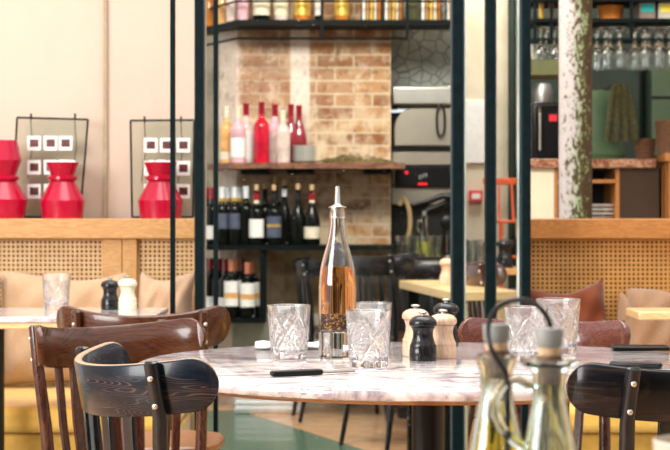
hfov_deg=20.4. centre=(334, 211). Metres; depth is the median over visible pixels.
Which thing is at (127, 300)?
pepper mill
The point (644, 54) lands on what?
wine glass
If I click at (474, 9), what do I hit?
wall
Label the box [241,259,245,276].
wine bottle
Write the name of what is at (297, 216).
wine bottle
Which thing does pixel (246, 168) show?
wooden shelf
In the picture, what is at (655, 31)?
wine glass
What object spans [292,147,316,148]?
plate
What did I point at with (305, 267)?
bistro chair
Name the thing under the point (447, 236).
tumbler
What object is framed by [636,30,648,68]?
wine glass
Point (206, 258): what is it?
wine bottle
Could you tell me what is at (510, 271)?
serving table
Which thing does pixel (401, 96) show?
hood
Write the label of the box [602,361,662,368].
table knife
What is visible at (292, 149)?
plate
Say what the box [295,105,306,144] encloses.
liquor bottle
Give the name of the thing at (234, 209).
wine bottle
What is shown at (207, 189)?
wine bottle
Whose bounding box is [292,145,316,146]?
plate
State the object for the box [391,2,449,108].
wall
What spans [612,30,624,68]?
wine glass
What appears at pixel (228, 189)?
wine bottle
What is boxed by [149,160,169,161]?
paper flowers
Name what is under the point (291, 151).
plate
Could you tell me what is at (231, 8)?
liquor bottle
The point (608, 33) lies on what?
wine glass
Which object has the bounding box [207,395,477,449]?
floor
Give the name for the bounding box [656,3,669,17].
box
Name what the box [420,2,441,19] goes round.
storage jar
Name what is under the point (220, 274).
wine bottle
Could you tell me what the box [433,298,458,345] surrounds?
pepper mill
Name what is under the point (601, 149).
sack
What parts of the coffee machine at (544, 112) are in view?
spout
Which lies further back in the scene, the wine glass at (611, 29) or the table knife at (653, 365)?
the wine glass at (611, 29)
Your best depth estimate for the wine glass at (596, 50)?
8.84 m
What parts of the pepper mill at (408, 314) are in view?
knob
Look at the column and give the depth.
7.54 m
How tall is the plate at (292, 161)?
0.010 m
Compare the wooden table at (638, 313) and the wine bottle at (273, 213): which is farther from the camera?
the wine bottle at (273, 213)
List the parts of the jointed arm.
knob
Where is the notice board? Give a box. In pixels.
[466,100,483,162]
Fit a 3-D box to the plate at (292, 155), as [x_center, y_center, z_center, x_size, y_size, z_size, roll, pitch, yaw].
[-0.159,-0.291,9.720,0.136,0.010,0.136,0,0,0]
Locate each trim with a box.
[103,0,106,217]
[170,0,175,427]
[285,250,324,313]
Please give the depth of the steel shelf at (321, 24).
9.72 m
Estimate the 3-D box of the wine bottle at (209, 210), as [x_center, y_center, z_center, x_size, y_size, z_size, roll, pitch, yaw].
[-0.644,0.021,9.830,0.074,0.303,0.075,0,0,0]
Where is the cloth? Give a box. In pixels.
[604,84,638,140]
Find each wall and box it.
[0,0,205,381]
[194,0,530,449]
[206,34,218,348]
[219,2,390,405]
[232,313,383,406]
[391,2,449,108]
[466,0,516,317]
[531,9,640,138]
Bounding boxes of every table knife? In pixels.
[270,369,354,376]
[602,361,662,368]
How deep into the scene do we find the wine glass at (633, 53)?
8.84 m
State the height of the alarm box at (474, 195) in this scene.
0.070 m
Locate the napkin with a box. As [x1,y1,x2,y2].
[255,341,318,348]
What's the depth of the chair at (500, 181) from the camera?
11.20 m
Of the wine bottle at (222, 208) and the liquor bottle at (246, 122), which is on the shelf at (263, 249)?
the wine bottle at (222, 208)
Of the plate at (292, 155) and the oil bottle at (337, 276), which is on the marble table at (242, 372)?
the oil bottle at (337, 276)
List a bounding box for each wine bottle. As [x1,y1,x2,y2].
[206,187,212,244]
[206,188,209,207]
[206,258,207,275]
[206,258,212,307]
[218,187,227,244]
[218,259,222,304]
[219,259,228,306]
[224,259,238,317]
[225,187,230,244]
[228,187,239,244]
[235,259,243,316]
[237,187,242,206]
[240,186,251,244]
[240,262,254,317]
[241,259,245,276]
[249,184,263,244]
[250,262,259,316]
[260,183,268,244]
[266,184,281,244]
[269,177,280,207]
[280,180,290,244]
[290,184,304,244]
[304,184,319,244]
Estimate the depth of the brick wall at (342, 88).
10.00 m
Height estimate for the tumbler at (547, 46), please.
0.079 m
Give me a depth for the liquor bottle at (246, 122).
9.77 m
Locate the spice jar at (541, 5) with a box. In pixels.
[539,3,543,17]
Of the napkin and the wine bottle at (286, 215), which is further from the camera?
the wine bottle at (286, 215)
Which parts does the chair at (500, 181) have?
crest rail, leg, seat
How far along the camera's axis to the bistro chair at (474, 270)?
7.40 m
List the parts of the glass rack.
hanging rail, hanging rail, hanging rail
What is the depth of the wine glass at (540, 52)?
8.77 m
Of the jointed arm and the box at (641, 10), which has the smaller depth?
the box at (641, 10)
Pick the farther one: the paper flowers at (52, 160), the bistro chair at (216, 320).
the paper flowers at (52, 160)
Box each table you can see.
[0,308,167,449]
[139,342,669,449]
[399,280,516,449]
[505,266,516,274]
[626,308,669,319]
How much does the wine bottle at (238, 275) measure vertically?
0.303 m
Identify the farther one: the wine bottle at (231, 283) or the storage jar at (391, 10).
the storage jar at (391, 10)
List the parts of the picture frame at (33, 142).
cord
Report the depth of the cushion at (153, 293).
6.23 m
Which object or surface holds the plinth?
on the floor
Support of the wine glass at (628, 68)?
hanging from the glass rack
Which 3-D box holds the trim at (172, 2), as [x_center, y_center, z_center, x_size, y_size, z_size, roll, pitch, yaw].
[-0.451,-0.505,5.170,0.014,3.100,0.014,0,0,0]
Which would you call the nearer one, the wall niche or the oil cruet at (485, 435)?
the oil cruet at (485, 435)
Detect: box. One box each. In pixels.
[469,190,482,201]
[633,3,655,17]
[654,153,669,217]
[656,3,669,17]
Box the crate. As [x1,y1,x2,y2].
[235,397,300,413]
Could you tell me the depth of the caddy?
1.60 m
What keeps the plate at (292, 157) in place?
on the plate at (292, 159)
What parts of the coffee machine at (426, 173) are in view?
panel, panel, gap panel, door, control panel, handle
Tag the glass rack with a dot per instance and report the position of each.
(541, 69)
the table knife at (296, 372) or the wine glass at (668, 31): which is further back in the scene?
the wine glass at (668, 31)
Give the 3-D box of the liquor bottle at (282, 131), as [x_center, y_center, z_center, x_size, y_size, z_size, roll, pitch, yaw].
[-0.271,-0.395,9.690,0.076,0.278,0.076,0,0,0]
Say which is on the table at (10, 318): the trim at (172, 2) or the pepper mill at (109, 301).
the pepper mill at (109, 301)
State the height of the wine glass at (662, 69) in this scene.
0.185 m
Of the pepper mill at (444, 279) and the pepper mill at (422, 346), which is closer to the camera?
the pepper mill at (422, 346)
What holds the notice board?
attached to the wall at (474, 9)
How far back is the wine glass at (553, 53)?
8.77 m
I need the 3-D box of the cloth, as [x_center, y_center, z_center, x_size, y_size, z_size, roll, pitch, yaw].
[1.465,-0.507,9.500,0.180,0.290,0.040,0,0,0]
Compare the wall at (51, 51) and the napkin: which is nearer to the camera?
the napkin
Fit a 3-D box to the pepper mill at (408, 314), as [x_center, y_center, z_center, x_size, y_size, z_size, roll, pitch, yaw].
[0.166,0.242,3.826,0.056,0.105,0.056,0,0,0]
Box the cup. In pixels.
[653,435,669,449]
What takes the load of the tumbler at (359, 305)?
on the marble table at (242, 372)
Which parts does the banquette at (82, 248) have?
cane panel, rail, cane panel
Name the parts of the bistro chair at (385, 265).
leg, crest rail, leg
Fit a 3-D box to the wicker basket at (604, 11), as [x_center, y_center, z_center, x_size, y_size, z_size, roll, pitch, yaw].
[1.317,-0.949,8.900,0.132,0.073,0.132,0,0,0]
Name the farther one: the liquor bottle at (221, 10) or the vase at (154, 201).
the liquor bottle at (221, 10)
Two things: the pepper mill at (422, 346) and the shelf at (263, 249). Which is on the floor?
the shelf at (263, 249)
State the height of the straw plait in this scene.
0.275 m
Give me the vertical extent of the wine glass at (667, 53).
0.185 m
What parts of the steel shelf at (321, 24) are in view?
rail, rail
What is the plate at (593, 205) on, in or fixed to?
on the plate at (593, 209)
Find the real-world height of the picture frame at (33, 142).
0.374 m
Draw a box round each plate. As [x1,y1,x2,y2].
[291,151,317,152]
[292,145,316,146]
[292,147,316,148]
[292,149,316,150]
[292,153,316,154]
[292,155,316,156]
[292,157,316,158]
[292,159,316,160]
[292,161,315,162]
[592,204,613,206]
[592,208,613,210]
[592,212,613,214]
[592,216,613,217]
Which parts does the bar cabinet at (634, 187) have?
panel, panel, door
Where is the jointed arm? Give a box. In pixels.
[413,193,449,255]
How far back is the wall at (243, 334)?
9.97 m
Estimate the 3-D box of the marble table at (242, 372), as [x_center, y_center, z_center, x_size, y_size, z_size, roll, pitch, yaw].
[0.183,0.670,3.660,1.150,0.750,1.150,0,0,0]
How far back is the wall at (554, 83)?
11.38 m
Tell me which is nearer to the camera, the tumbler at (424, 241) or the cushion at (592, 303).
the cushion at (592, 303)
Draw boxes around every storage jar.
[253,2,269,19]
[293,2,310,19]
[361,2,381,19]
[383,2,402,19]
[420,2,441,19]
[446,2,449,19]
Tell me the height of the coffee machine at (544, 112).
0.400 m
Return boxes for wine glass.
[534,27,547,58]
[542,28,548,43]
[548,27,558,58]
[592,28,603,67]
[592,31,601,70]
[599,27,612,66]
[599,30,610,68]
[602,32,615,70]
[604,28,617,67]
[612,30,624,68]
[613,27,626,66]
[626,31,639,70]
[628,28,641,67]
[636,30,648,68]
[638,27,651,66]
[640,32,653,70]
[642,28,655,67]
[650,30,661,68]
[652,27,664,66]
[654,32,666,70]
[656,28,668,67]
[663,30,669,68]
[665,27,669,66]
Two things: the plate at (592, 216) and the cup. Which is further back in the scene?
the plate at (592, 216)
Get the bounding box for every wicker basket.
[597,4,623,17]
[634,139,655,158]
[655,120,669,153]
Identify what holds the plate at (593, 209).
on the plate at (593, 213)
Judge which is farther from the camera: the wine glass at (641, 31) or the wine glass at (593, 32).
the wine glass at (593, 32)
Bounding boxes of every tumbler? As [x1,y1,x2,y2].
[42,273,70,310]
[267,304,310,360]
[346,309,390,368]
[356,302,391,309]
[396,236,411,254]
[404,235,419,255]
[419,236,430,256]
[431,236,442,256]
[433,235,448,253]
[466,240,474,262]
[475,240,483,261]
[504,305,547,362]
[531,44,543,59]
[536,298,579,355]
[544,44,552,58]
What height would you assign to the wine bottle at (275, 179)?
0.359 m
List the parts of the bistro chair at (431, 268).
leg, leg, seat, crest rail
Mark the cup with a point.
(660, 442)
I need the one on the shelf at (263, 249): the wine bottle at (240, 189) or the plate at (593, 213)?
the wine bottle at (240, 189)
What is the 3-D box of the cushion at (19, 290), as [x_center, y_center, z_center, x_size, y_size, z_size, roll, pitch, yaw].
[-0.918,0.392,6.250,0.432,0.382,0.193,0,0,-1]
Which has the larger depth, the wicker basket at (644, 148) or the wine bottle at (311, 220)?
the wine bottle at (311, 220)
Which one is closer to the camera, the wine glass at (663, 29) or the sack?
the wine glass at (663, 29)
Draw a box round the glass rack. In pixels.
[531,0,669,79]
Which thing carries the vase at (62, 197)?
on the banquette at (82, 248)
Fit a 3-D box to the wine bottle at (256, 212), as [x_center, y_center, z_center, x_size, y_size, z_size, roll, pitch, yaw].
[-0.409,0.015,9.700,0.080,0.316,0.081,0,0,0]
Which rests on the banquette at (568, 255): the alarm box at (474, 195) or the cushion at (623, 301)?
the cushion at (623, 301)
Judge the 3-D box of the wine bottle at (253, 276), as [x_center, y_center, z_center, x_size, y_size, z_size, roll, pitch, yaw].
[-0.429,0.406,9.790,0.080,0.288,0.081,0,0,0]
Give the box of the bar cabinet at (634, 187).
[531,159,662,217]
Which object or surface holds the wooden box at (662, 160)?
on the floor
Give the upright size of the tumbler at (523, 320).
0.109 m
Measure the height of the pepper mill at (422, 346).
0.098 m
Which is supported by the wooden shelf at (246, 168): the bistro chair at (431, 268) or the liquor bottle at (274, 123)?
the liquor bottle at (274, 123)
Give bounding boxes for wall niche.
[391,112,449,204]
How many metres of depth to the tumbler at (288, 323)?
3.69 m
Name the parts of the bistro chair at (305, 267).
leg, leg, crest rail, seat, leg, leg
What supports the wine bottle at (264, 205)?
on the shelf at (263, 249)
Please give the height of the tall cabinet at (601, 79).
2.300 m
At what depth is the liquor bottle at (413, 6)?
9.79 m
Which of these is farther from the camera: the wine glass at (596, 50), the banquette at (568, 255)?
the wine glass at (596, 50)
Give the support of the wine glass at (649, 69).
hanging from the glass rack
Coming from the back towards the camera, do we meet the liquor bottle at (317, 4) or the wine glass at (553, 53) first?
the liquor bottle at (317, 4)
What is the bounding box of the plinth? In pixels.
[481,289,516,317]
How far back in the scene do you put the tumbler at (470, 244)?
8.76 m
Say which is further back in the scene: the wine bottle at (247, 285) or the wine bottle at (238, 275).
the wine bottle at (238, 275)
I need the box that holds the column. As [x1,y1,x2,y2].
[559,0,591,217]
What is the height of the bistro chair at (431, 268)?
0.827 m
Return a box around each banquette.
[0,218,193,449]
[515,218,669,449]
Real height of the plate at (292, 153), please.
0.010 m
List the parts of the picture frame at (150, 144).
cord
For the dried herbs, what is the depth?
9.71 m
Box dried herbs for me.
[316,152,393,162]
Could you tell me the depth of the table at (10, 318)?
5.44 m
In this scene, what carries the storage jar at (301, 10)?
on the steel shelf at (321, 24)
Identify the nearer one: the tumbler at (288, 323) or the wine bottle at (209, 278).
the tumbler at (288, 323)
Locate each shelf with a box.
[206,0,449,45]
[206,244,396,322]
[207,163,404,174]
[531,59,558,79]
[558,180,615,183]
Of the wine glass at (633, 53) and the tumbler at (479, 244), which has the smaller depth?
the tumbler at (479, 244)
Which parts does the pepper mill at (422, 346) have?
knob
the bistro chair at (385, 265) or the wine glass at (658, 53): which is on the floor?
the bistro chair at (385, 265)
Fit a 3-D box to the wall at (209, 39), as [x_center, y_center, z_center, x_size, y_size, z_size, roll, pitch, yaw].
[-1.475,-0.555,12.475,3.050,3.200,0.150,0,0,0]
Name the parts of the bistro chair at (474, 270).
leg, leg, crest rail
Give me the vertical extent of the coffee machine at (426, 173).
1.725 m
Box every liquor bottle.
[206,0,212,26]
[218,0,225,23]
[220,106,231,162]
[226,0,235,21]
[230,107,245,162]
[237,2,248,19]
[241,103,253,162]
[254,102,268,162]
[269,104,279,162]
[274,2,287,19]
[276,110,289,162]
[287,104,297,162]
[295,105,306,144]
[315,2,319,19]
[334,2,349,19]
[409,2,418,19]
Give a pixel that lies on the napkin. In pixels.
(258, 344)
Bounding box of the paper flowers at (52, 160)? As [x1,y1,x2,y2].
[51,160,75,161]
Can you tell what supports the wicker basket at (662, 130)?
on the wooden box at (662, 160)
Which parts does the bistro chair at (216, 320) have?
leg, crest rail, seat, leg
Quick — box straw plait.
[398,196,412,234]
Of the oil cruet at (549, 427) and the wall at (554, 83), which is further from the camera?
the wall at (554, 83)
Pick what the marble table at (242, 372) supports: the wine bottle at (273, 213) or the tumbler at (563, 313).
the tumbler at (563, 313)
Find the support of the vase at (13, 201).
on the banquette at (82, 248)
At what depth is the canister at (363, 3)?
9.81 m
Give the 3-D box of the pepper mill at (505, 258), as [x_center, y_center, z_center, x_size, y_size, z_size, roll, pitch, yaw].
[0.808,0.191,8.850,0.085,0.148,0.085,0,0,0]
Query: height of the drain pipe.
3.190 m
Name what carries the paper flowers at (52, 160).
in the vase at (62, 197)
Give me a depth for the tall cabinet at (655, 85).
10.56 m
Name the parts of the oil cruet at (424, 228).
glass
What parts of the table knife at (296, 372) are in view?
handle, blade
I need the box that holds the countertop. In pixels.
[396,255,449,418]
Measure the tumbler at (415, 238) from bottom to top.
0.105 m
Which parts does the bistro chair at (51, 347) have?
leg, crest rail, leg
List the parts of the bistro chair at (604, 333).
crest rail, leg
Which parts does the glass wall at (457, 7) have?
post, post, post, post, post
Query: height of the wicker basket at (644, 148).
0.102 m
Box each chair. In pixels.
[28,318,206,449]
[56,305,230,449]
[74,342,218,449]
[291,257,386,422]
[339,252,414,449]
[386,259,443,431]
[458,317,630,449]
[466,260,506,444]
[483,178,516,287]
[566,362,669,449]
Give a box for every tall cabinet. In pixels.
[592,9,639,158]
[641,29,669,154]
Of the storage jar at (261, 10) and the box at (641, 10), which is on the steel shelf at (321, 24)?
the storage jar at (261, 10)
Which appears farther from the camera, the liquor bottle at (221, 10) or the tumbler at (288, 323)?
the liquor bottle at (221, 10)
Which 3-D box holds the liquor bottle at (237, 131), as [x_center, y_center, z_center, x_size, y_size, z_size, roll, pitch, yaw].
[-0.506,-0.402,9.700,0.080,0.293,0.081,0,0,0]
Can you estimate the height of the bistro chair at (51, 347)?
0.809 m
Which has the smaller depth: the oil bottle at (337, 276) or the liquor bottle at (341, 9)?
the oil bottle at (337, 276)
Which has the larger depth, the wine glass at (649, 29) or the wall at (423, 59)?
the wall at (423, 59)
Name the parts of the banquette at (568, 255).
rail, cane panel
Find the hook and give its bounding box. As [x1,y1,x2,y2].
[602,82,620,89]
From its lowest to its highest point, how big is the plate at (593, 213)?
0.012 m
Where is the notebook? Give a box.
[610,344,669,350]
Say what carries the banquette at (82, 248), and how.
on the floor
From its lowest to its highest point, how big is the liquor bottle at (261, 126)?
0.318 m
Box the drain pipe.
[508,0,515,288]
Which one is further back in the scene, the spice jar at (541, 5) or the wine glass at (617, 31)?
the wine glass at (617, 31)
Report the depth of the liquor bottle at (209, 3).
10.07 m
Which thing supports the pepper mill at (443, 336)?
on the marble table at (242, 372)
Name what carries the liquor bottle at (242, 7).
on the steel shelf at (321, 24)
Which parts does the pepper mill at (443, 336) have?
knob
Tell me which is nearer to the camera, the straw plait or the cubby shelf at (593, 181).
the cubby shelf at (593, 181)
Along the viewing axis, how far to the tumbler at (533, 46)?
8.83 m
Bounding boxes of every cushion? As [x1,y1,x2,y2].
[0,271,126,385]
[139,270,193,313]
[531,279,605,321]
[617,291,629,343]
[626,288,669,352]
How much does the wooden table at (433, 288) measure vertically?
0.750 m
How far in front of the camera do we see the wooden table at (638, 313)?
5.50 m
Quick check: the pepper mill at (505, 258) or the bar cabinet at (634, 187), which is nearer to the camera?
the pepper mill at (505, 258)
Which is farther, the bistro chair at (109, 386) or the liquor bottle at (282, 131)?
the liquor bottle at (282, 131)
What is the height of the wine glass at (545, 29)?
0.185 m
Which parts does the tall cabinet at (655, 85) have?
door, door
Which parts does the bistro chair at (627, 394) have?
crest rail, leg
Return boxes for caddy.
[485,297,552,449]
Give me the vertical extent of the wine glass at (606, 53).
0.185 m
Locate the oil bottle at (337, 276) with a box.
[319,186,355,358]
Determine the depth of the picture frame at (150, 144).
6.65 m
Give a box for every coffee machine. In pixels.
[391,86,449,254]
[531,83,558,158]
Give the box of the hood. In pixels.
[391,86,449,106]
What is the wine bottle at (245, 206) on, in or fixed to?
on the shelf at (263, 249)
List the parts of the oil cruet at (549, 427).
handle, glass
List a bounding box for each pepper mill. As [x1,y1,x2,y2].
[101,277,118,309]
[118,275,136,309]
[402,304,428,355]
[409,311,436,360]
[432,309,456,358]
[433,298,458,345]
[439,255,449,284]
[497,237,513,267]
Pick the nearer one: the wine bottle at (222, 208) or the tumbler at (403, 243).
the tumbler at (403, 243)
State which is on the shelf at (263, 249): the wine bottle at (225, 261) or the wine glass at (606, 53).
the wine bottle at (225, 261)
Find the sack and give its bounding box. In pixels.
[592,90,626,158]
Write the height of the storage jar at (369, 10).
0.200 m
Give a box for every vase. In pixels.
[0,140,27,217]
[40,162,84,217]
[138,162,182,217]
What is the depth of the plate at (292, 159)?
9.67 m
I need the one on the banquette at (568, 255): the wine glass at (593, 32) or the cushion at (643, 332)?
the cushion at (643, 332)
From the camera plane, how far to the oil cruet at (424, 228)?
9.61 m
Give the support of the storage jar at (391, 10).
on the steel shelf at (321, 24)
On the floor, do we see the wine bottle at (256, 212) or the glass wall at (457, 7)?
the glass wall at (457, 7)
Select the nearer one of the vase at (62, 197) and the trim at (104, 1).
the vase at (62, 197)
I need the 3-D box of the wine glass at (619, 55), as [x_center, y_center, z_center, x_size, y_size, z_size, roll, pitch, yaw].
[1.346,-0.780,8.790,0.066,0.185,0.066,0,0,0]
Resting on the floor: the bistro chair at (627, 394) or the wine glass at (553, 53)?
the bistro chair at (627, 394)
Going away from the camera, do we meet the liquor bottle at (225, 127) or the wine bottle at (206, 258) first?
the liquor bottle at (225, 127)
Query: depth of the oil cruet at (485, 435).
1.65 m
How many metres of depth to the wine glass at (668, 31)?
8.93 m
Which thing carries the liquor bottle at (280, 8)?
on the steel shelf at (321, 24)
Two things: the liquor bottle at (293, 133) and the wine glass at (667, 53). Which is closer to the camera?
the wine glass at (667, 53)
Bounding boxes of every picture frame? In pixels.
[15,113,88,217]
[129,116,193,217]
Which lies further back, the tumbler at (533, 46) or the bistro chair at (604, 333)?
the tumbler at (533, 46)
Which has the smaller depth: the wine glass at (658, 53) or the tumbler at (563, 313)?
the tumbler at (563, 313)
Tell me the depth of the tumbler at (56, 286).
5.57 m
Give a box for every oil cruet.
[416,211,428,255]
[469,323,522,449]
[490,328,579,449]
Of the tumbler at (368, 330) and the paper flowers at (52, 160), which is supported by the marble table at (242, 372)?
the tumbler at (368, 330)

